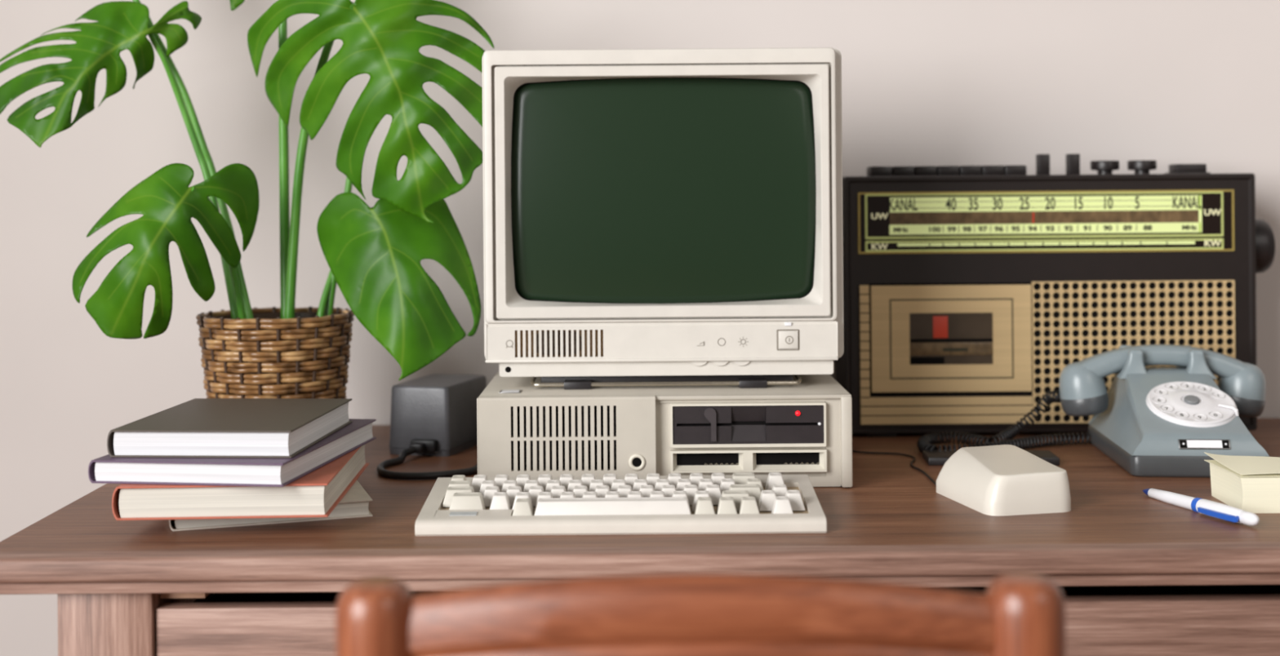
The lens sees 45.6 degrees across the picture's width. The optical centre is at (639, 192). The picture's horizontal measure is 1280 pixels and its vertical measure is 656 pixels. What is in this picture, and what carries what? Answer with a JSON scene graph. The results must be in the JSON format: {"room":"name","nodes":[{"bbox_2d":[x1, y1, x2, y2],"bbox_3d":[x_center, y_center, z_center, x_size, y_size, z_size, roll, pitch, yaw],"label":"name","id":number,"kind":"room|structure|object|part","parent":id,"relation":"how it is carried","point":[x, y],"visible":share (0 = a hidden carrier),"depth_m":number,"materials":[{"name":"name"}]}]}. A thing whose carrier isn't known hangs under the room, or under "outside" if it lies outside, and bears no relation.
{"room":"home office","nodes":[
{"label":"home office","id":0,"kind":"room"},
{"bbox_2d":[195,306,354,399],"bbox_3d":[-0.377,0.201,1.581,0.158,0.154,0.158,0,0,0],"label":"woven basket","id":1,"kind":"object","parent":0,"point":[247,352],"depth_m":1.52,"materials":[{"name":"wicker"}]},
{"bbox_2d":[0,0,1279,655],"bbox_3d":[-0.002,-0.304,1.876,5.312,2.659,0.100,0,0,0],"label":"wall","id":2,"kind":"structure","parent":0,"point":[925,82],"depth_m":1.83,"materials":[{"name":"paint"}]},
{"bbox_3d":[0.008,1.067,0.050,5.312,0.083,3.752,0,0,0],"label":"floor","id":3,"kind":"structure","parent":0,"visible":0},
{"bbox_2d":[0,417,1279,655],"bbox_3d":[0.172,0.649,1.484,1.360,0.750,0.658,0,0,0],"label":"desk","id":4,"kind":"object","parent":3,"relation":"on","point":[1136,574],"visible":0.51,"depth_m":1.18,"materials":[{"name":"brown wood"}]},
{"bbox_3d":[-0.409,0.667,1.204,0.074,0.722,0.066,0,0,0],"label":"leg","id":5,"kind":"part","parent":4,"relation":"part of","materials":[{"name":"brown wood"}]},
{"bbox_3d":[-0.431,0.384,1.484,0.017,0.155,0.492,0,0,0],"label":"panel","id":6,"kind":"part","parent":4,"relation":"part of","materials":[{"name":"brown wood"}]},
{"bbox_3d":[-0.109,0.383,1.184,0.529,0.127,0.018,0,0,0],"label":"drawer","id":7,"kind":"part","parent":4,"relation":"part of","materials":[{"name":"brown wood"}]},
{"bbox_2d":[0,0,493,399],"bbox_3d":[-0.411,-0.042,1.560,0.518,0.641,0.193,0,0,-7],"label":"potted plant","id":8,"kind":"object","parent":4,"relation":"on","point":[374,255],"visible":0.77,"depth_m":1.52,"materials":[{"name":"green plant"}]},
{"bbox_3d":[-0.480,-0.070,1.589,0.161,0.426,0.034,0,0,0],"label":"stem","id":9,"kind":"part","parent":8,"relation":"part of","materials":[{"name":"green plant"}]},
{"bbox_3d":[-0.458,-0.011,1.572,0.092,0.309,0.026,0,0,-8],"label":"stem","id":10,"kind":"part","parent":8,"relation":"part of","materials":[{"name":"green plant"}]},
{"bbox_3d":[-0.422,0.069,1.522,0.012,0.149,0.083,0,0,23],"label":"stem","id":11,"kind":"part","parent":8,"relation":"part of","materials":[{"name":"green plant"}]},
{"bbox_3d":[-0.362,-0.078,1.587,0.017,0.441,0.043,0,0,-44],"label":"stem","id":12,"kind":"part","parent":8,"relation":"part of","materials":[{"name":"green plant"}]},
{"bbox_3d":[-0.324,-0.023,1.543,0.093,0.331,0.088,0,0,0],"label":"stem","id":13,"kind":"part","parent":8,"relation":"part of","materials":[{"name":"green plant"}]},
{"bbox_3d":[-0.288,-0.021,1.568,0.049,0.325,0.118,0,0,-26],"label":"stem","id":14,"kind":"part","parent":8,"relation":"part of","materials":[{"name":"green plant"}]},
{"bbox_3d":[-0.295,0.079,1.588,0.085,0.126,0.040,0,0,35],"label":"stem","id":15,"kind":"part","parent":8,"relation":"part of","materials":[{"name":"green plant"}]},
{"bbox_2d":[168,480,372,531],"bbox_3d":[-0.342,0.271,1.378,0.166,0.015,0.222,0,0,-18],"label":"book","id":16,"kind":"object","parent":4,"relation":"on","point":[354,504],"visible":0.31,"depth_m":1.28,"materials":[{"name":"beige paper"}]},
{"bbox_2d":[111,444,368,520],"bbox_3d":[-0.342,0.249,1.343,0.172,0.027,0.238,0,0,-2],"label":"book","id":17,"kind":"object","parent":16,"relation":"on","point":[316,494],"visible":0.47,"depth_m":1.23,"materials":[{"name":"paper"}]},
{"bbox_2d":[88,418,376,487],"bbox_3d":[-0.350,0.227,1.344,0.165,0.019,0.239,0,0,8],"label":"book","id":18,"kind":"object","parent":17,"relation":"on","point":[231,472],"visible":0.54,"depth_m":1.23,"materials":[{"name":"white paper"}]},
{"bbox_2d":[106,398,352,458],"bbox_3d":[-0.353,0.206,1.339,0.154,0.022,0.193,0,0,4],"label":"book","id":19,"kind":"object","parent":18,"relation":"on","point":[197,428],"visible":1,"depth_m":1.27,"materials":[{"name":"white paper"}]},
{"bbox_2d":[377,373,486,479],"bbox_3d":[-0.207,0.241,1.625,0.117,0.072,0.331,0,0,4],"label":"power adapter","id":20,"kind":"object","parent":4,"relation":"on","point":[433,415],"visible":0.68,"depth_m":1.60,"materials":[{"name":"grey plastic"}]},
{"bbox_3d":[-0.217,0.273,1.656,0.070,0.007,0.115,0,0,16],"label":"plate","id":21,"kind":"part","parent":20,"relation":"part of","materials":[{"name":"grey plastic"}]},
{"bbox_2d":[414,472,826,536],"bbox_3d":[-0.015,0.261,1.292,0.331,0.030,0.139,0,0,0],"label":"keyboard","id":22,"kind":"object","parent":4,"relation":"on","point":[737,503],"visible":1,"depth_m":1.25,"materials":[{"name":"plastic"}]},
{"bbox_2d":[476,372,853,488],"bbox_3d":[0.023,0.231,1.568,0.346,0.088,0.334,0,0,0],"label":"case","id":23,"kind":"object","parent":4,"relation":"on","point":[806,428],"visible":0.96,"depth_m":1.41,"materials":[{"name":"plastic"}]},
{"bbox_3d":[-0.122,0.189,1.441,0.020,0.001,0.018,0,0,0],"label":"badge plate","id":24,"kind":"part","parent":23,"relation":"part of","materials":[{"name":"metal"}]},
{"bbox_2d":[476,395,655,477],"bbox_3d":[-0.068,0.232,1.408,0.165,0.086,0.010,0,0,0],"label":"panel","id":25,"kind":"object","parent":23,"relation":"attached to","point":[531,435],"depth_m":1.40,"materials":[{"name":"plastic"}]},
{"bbox_2d":[482,47,844,389],"bbox_3d":[0.022,0.026,1.591,0.346,0.325,0.280,0,0,0],"label":"computer monitor","id":26,"kind":"object","parent":23,"relation":"on","point":[652,217],"visible":1,"depth_m":1.46,"materials":[{"name":"beige plastic"}]},
{"bbox_2d":[505,366,511,373],"bbox_3d":[-0.126,0.170,1.457,0.006,0.006,0.001,0,0,0],"label":"socket","id":27,"kind":"object","parent":26,"relation":"attached to","point":[508,369],"depth_m":1.46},
{"bbox_2d":[515,329,603,357],"bbox_3d":[-0.077,0.144,1.458,0.088,0.030,0.002,0,0,0],"label":"speaker grille","id":28,"kind":"object","parent":26,"relation":"attached to","point":[528,343],"depth_m":1.45,"materials":[{"name":"beige plastic"}]},
{"bbox_3d":[0.021,0.143,1.460,0.337,0.037,0.018,0,0,0],"label":"frame","id":29,"kind":"part","parent":26,"relation":"part of","materials":[{"name":"beige plastic"}]},
{"bbox_3d":[0.021,0.143,1.455,0.334,0.031,0.005,0,0,0],"label":"control panel","id":30,"kind":"part","parent":26,"relation":"part of","materials":[{"name":"beige plastic"}]},
{"bbox_2d":[784,322,791,325],"bbox_3d":[0.141,0.126,1.453,0.006,0.003,0.003,0,0,0],"label":"lamp","id":31,"kind":"object","parent":26,"relation":"on","point":[785,323],"depth_m":1.45,"materials":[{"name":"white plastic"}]},
{"bbox_3d":[0.065,0.214,1.405,0.011,0.031,0.005,0,0,0],"label":"drive lever","id":32,"kind":"part","parent":23,"relation":"part of","materials":[{"name":"plastic"}]},
{"bbox_3d":[0.100,0.215,1.409,0.144,0.041,0.008,0,0,0],"label":"drive frame","id":33,"kind":"part","parent":23,"relation":"part of","materials":[{"name":"plastic"}]},
{"bbox_3d":[0.100,0.249,1.409,0.144,0.020,0.008,0,0,0],"label":"bay frame","id":34,"kind":"part","parent":23,"relation":"part of","materials":[{"name":"plastic"}]},
{"bbox_2d":[795,410,800,416],"bbox_3d":[0.146,0.204,1.405,0.005,0.005,0.002,0,0,0],"label":"lamp","id":35,"kind":"object","parent":23,"relation":"on","point":[797,413],"depth_m":1.41,"materials":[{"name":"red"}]},
{"bbox_2d":[852,444,1071,515],"bbox_3d":[0.284,0.254,1.522,0.093,0.038,0.478,0,0,-13],"label":"computer mouse","id":36,"kind":"object","parent":4,"relation":"on","point":[998,480],"visible":0.91,"depth_m":1.30,"materials":[{"name":"plastic"}]},
{"bbox_2d":[922,450,1059,466],"bbox_3d":[0.354,0.269,1.538,0.130,0.008,0.047,0,0,3],"label":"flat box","id":37,"kind":"object","parent":4,"relation":"on","point":[934,457],"visible":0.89,"depth_m":1.52,"materials":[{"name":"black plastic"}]},
{"bbox_2d":[835,154,1275,436],"bbox_3d":[0.470,0.114,1.731,0.485,0.314,0.090,0,0,0],"label":"radio","id":38,"kind":"object","parent":4,"relation":"on","point":[969,291],"visible":0.76,"depth_m":1.69,"materials":[{"name":"black plastic"}]},
{"bbox_3d":[0.340,0.180,1.690,0.190,0.154,0.004,0,0,0],"label":"slatted trim","id":39,"kind":"part","parent":38,"relation":"part of","materials":[{"name":"beige plastic"}]},
{"bbox_3d":[0.345,0.162,1.689,0.177,0.118,0.004,0,0,0],"label":"cassette door","id":40,"kind":"part","parent":38,"relation":"part of","materials":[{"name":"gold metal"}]},
{"bbox_2d":[942,347,967,351],"bbox_3d":[0.349,0.175,1.688,0.028,0.004,0.001,0,0,0],"label":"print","id":41,"kind":"object","parent":38,"relation":"on","point":[944,349],"depth_m":1.69},
{"bbox_3d":[0.455,-0.030,1.720,0.013,0.024,0.012,0,0,0],"label":"slider lever","id":42,"kind":"part","parent":38,"relation":"part of","materials":[{"name":"plastic"}]},
{"bbox_3d":[0.449,0.026,1.691,0.397,0.050,0.001,0,0,0],"label":"band frame","id":43,"kind":"part","parent":38,"relation":"part of","materials":[{"name":"yellow"}]},
{"bbox_3d":[0.449,0.059,1.691,0.397,0.012,0.001,0,0,0],"label":"band frame","id":44,"kind":"part","parent":38,"relation":"part of","materials":[{"name":"yellow"}]},
{"bbox_3d":[0.451,0.033,1.691,0.417,0.068,0.002,0,0,0],"label":"dial frame","id":45,"kind":"part","parent":38,"relation":"part of","materials":[{"name":"gold metal"}]},
{"bbox_3d":[0.489,-0.031,1.720,0.013,0.024,0.012,0,0,0],"label":"slider lever","id":46,"kind":"part","parent":38,"relation":"part of","materials":[{"name":"plastic"}]},
{"bbox_3d":[0.526,-0.027,1.722,0.032,0.017,0.032,0,0,0],"label":"knob","id":47,"kind":"part","parent":38,"relation":"part of","materials":[{"name":"plastic"}]},
{"bbox_2d":[1031,280,1235,423],"bbox_3d":[0.548,0.177,1.690,0.225,0.157,0.003,0,0,0],"label":"speaker grille","id":48,"kind":"object","parent":38,"relation":"attached to","point":[1073,321],"depth_m":1.69,"materials":[{"name":"gold metal"}]},
{"bbox_3d":[0.568,-0.028,1.722,0.032,0.017,0.032,0,0,0],"label":"knob","id":49,"kind":"part","parent":38,"relation":"part of","materials":[{"name":"plastic"}]},
{"bbox_3d":[0.697,0.061,1.731,0.030,0.062,0.062,0,0,0],"label":"tuning knob","id":50,"kind":"part","parent":38,"relation":"part of","materials":[{"name":"plastic"}]},
{"bbox_2d":[916,344,1269,477],"bbox_3d":[0.466,0.216,1.549,0.360,0.112,0.204,0,0,5],"label":"rotary telephone","id":51,"kind":"object","parent":4,"relation":"on","point":[1152,421],"visible":0.94,"depth_m":1.56,"materials":[{"name":"blue plastic"}]},
{"bbox_3d":[0.403,0.241,1.600,0.224,0.061,0.106,0,0,5],"label":"coiled cord","id":52,"kind":"part","parent":51,"relation":"part of","materials":[{"name":"black plastic"}]},
{"bbox_3d":[0.535,0.240,1.445,0.047,0.010,0.006,0,0,5],"label":"name plate","id":53,"kind":"part","parent":51,"relation":"part of","materials":[{"name":"paper"}]},
{"bbox_3d":[0.448,0.379,1.184,0.519,0.127,0.018,0,0,0],"label":"drawer","id":54,"kind":"part","parent":4,"relation":"part of","materials":[{"name":"brown wood"}]},
{"bbox_2d":[1142,488,1259,525],"bbox_3d":[0.472,0.266,1.295,0.016,0.013,0.146,0,0,-18],"label":"ballpoint pen","id":55,"kind":"object","parent":4,"relation":"on","point":[1206,507],"visible":1,"depth_m":1.27,"materials":[{"name":"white plastic"}]},
{"bbox_2d":[1204,452,1279,513],"bbox_3d":[0.558,0.251,1.323,0.108,0.039,0.077,0,0,0],"label":"pad","id":56,"kind":"object","parent":4,"relation":"on","point":[1251,484],"visible":1,"depth_m":1.30,"materials":[{"name":"beige paper"}]},
{"bbox_2d":[335,572,1066,655],"bbox_3d":[0.036,0.612,0.962,0.390,0.826,0.359,0,0,0],"label":"dining chair","id":57,"kind":"object","parent":3,"relation":"on","point":[1020,614],"visible":1,"depth_m":0.79,"materials":[{"name":"brown wood"}]},
{"bbox_3d":[-0.138,0.617,0.813,0.042,0.819,0.042,0,0,0],"label":"post","id":58,"kind":"part","parent":57,"relation":"part of","materials":[{"name":"brown wood"}]},
{"bbox_3d":[0.209,0.614,0.813,0.042,0.819,0.042,0,0,0],"label":"post","id":59,"kind":"part","parent":57,"relation":"part of","materials":[{"name":"brown wood"}]}
]}

